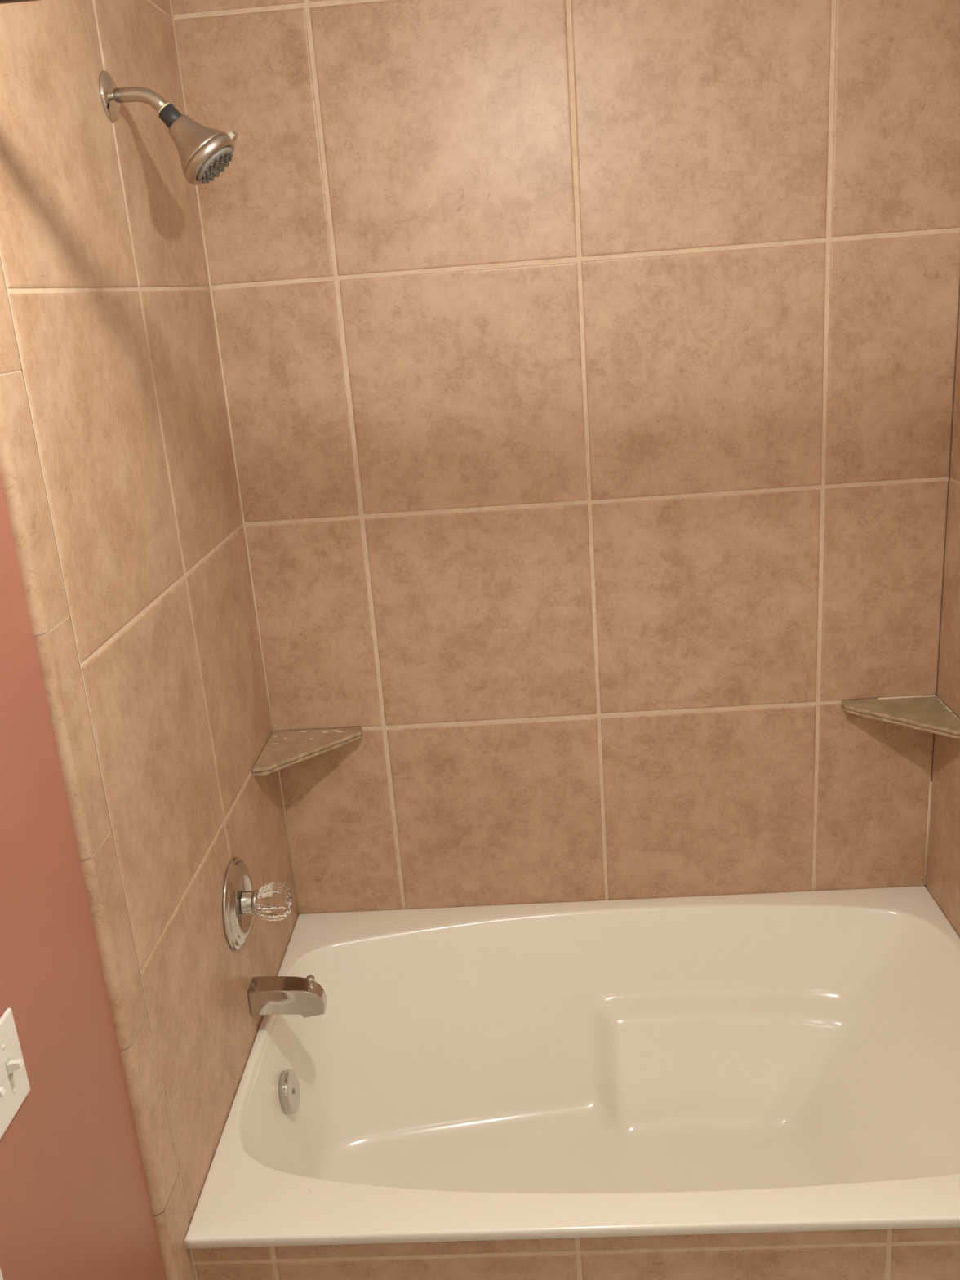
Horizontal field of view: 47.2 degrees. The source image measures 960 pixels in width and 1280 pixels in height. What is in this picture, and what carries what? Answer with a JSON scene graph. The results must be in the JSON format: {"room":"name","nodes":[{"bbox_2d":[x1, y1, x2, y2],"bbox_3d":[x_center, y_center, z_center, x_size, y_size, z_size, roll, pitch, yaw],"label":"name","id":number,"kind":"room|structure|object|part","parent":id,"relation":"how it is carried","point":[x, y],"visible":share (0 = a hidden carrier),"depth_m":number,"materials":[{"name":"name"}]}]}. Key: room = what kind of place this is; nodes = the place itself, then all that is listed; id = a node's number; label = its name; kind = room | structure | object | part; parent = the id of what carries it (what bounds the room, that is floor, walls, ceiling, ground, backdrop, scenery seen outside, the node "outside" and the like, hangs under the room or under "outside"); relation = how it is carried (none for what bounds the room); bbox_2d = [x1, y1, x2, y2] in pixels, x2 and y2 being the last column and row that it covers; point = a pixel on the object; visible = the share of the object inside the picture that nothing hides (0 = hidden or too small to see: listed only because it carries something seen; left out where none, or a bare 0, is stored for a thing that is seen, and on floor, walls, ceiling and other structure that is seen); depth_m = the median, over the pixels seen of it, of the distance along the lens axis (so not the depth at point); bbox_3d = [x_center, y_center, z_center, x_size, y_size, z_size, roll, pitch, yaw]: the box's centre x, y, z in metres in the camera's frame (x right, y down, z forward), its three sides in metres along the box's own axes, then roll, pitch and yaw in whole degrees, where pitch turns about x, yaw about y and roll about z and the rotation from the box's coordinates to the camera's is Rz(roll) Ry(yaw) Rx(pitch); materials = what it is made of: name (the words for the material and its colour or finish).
{"room":"bathroom","nodes":[
{"label":"bathroom","id":0,"kind":"room"},
{"bbox_2d":[0,0,297,1279],"bbox_3d":[-0.604,0.425,1.030,0.110,2.550,3.001,-3,18,3],"label":"wall","id":1,"kind":"structure","parent":0,"point":[135,722],"depth_m":1.63,"materials":[{"name":"tile"}]},
{"bbox_2d":[0,1268,3,1279],"bbox_3d":[-0.553,0.715,0.748,0.017,2.165,0.878,-3,18,3],"label":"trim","id":2,"kind":"structure","parent":1,"relation":"attached to","point":[1,1274],"depth_m":1.20,"materials":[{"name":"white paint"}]},
{"bbox_2d":[0,1008,30,1138],"bbox_3d":[-0.535,0.498,1.237,0.023,0.117,0.116,-3,18,3],"label":"light switch","id":3,"kind":"object","parent":1,"relation":"attached to","point":[15,1086],"visible":1,"depth_m":1.26,"materials":[{"name":"white plastic"}]},
{"bbox_2d":[0,0,39,4],"bbox_3d":[0.141,-0.710,1.102,1.517,0.060,0.060,-3,18,3],"label":"shower curtain rod","id":4,"kind":"object","parent":1,"relation":"attached to","point":[2,2],"visible":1,"depth_m":1.14,"materials":[{"name":"brown metal"}]},
{"bbox_2d":[98,70,237,185],"bbox_3d":[-0.483,-0.810,1.734,0.197,0.176,0.098,-3,18,3],"label":"shower","id":5,"kind":"object","parent":1,"relation":"attached to","point":[204,152],"visible":1,"depth_m":1.72,"materials":[{"name":"silver metal"}]},
{"bbox_3d":[-0.530,-0.847,1.730,0.084,0.045,0.022,-3,18,3],"label":"shower arm","id":6,"kind":"part","parent":5,"relation":"part of","materials":[{"name":"silver metal"}]},
{"bbox_2d":[222,857,292,950],"bbox_3d":[-0.426,0.514,2.158,0.108,0.178,0.178,-3,18,3],"label":"shower valve","id":7,"kind":"object","parent":1,"relation":"attached to","point":[272,901],"visible":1,"depth_m":2.13,"materials":[{"name":"silver metal"}]},
{"bbox_3d":[-0.403,0.513,2.157,0.061,0.076,0.076,-3,18,3],"label":"knob","id":8,"kind":"part","parent":7,"relation":"part of","materials":[{"name":"clear plastic"}]},
{"bbox_2d":[247,974,327,1017],"bbox_3d":[-0.389,0.721,2.233,0.150,0.084,0.053,-3,18,3],"label":"tub spout","id":9,"kind":"object","parent":1,"relation":"attached to","point":[267,995],"visible":1,"depth_m":2.22,"materials":[{"name":"silver metal"}]},
{"bbox_3d":[-0.342,0.692,2.222,0.018,0.030,0.018,-3,18,3],"label":"diverter knob","id":10,"kind":"part","parent":9,"relation":"part of","materials":[{"name":"silver metal"}]},
{"bbox_2d":[190,1226,959,1279],"bbox_3d":[0.292,1.171,1.836,1.500,0.512,0.030,-3,18,3],"label":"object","id":11,"kind":"structure","parent":1,"relation":"attached to","point":[921,1253],"depth_m":1.77,"materials":[{"name":"tile"}]},
{"bbox_2d":[168,0,959,915],"bbox_3d":[0.252,-0.100,2.461,1.720,2.550,0.116,-3,18,3],"label":"wall","id":12,"kind":"structure","parent":0,"point":[588,367],"depth_m":2.29,"materials":[{"name":"tile"}]},
{"bbox_2d":[252,726,362,775],"bbox_3d":[-0.376,0.244,2.432,0.208,0.019,0.206,-3,18,3],"label":"corner shelf","id":13,"kind":"object","parent":12,"relation":"attached to","point":[282,749],"visible":1,"depth_m":2.45,"materials":[{"name":"brown tile"}]},
{"bbox_2d":[841,694,959,737],"bbox_3d":[0.910,0.168,2.360,0.208,0.020,0.207,-3,18,3],"label":"corner shelf","id":14,"kind":"object","parent":12,"relation":"attached to","point":[928,713],"visible":1,"depth_m":2.38,"materials":[{"name":"tile"}]},
{"bbox_2d":[925,306,959,937],"bbox_3d":[1.001,0.331,0.941,0.110,2.550,3.001,-3,18,3],"label":"wall","id":15,"kind":"structure","parent":0,"point":[943,876],"depth_m":2.38,"materials":[{"name":"brown tile"}]},
{"bbox_3d":[0.295,1.635,1.395,1.720,0.100,3.210,-3,18,3],"label":"floor","id":16,"kind":"structure","parent":0,"visible":0},
{"bbox_2d":[184,885,959,1248],"bbox_3d":[0.303,0.964,2.243,1.499,0.405,0.962,-3,18,3],"label":"bathtub","id":17,"kind":"object","parent":16,"relation":"on","point":[778,1061],"visible":0.89,"depth_m":2.46,"materials":[{"name":"plastic"}]},
{"bbox_3d":[-0.399,0.945,2.299,0.031,0.088,0.087,-3,18,3],"label":"overflow plate","id":18,"kind":"part","parent":17,"relation":"part of","materials":[{"name":"silver metal"}]}
]}

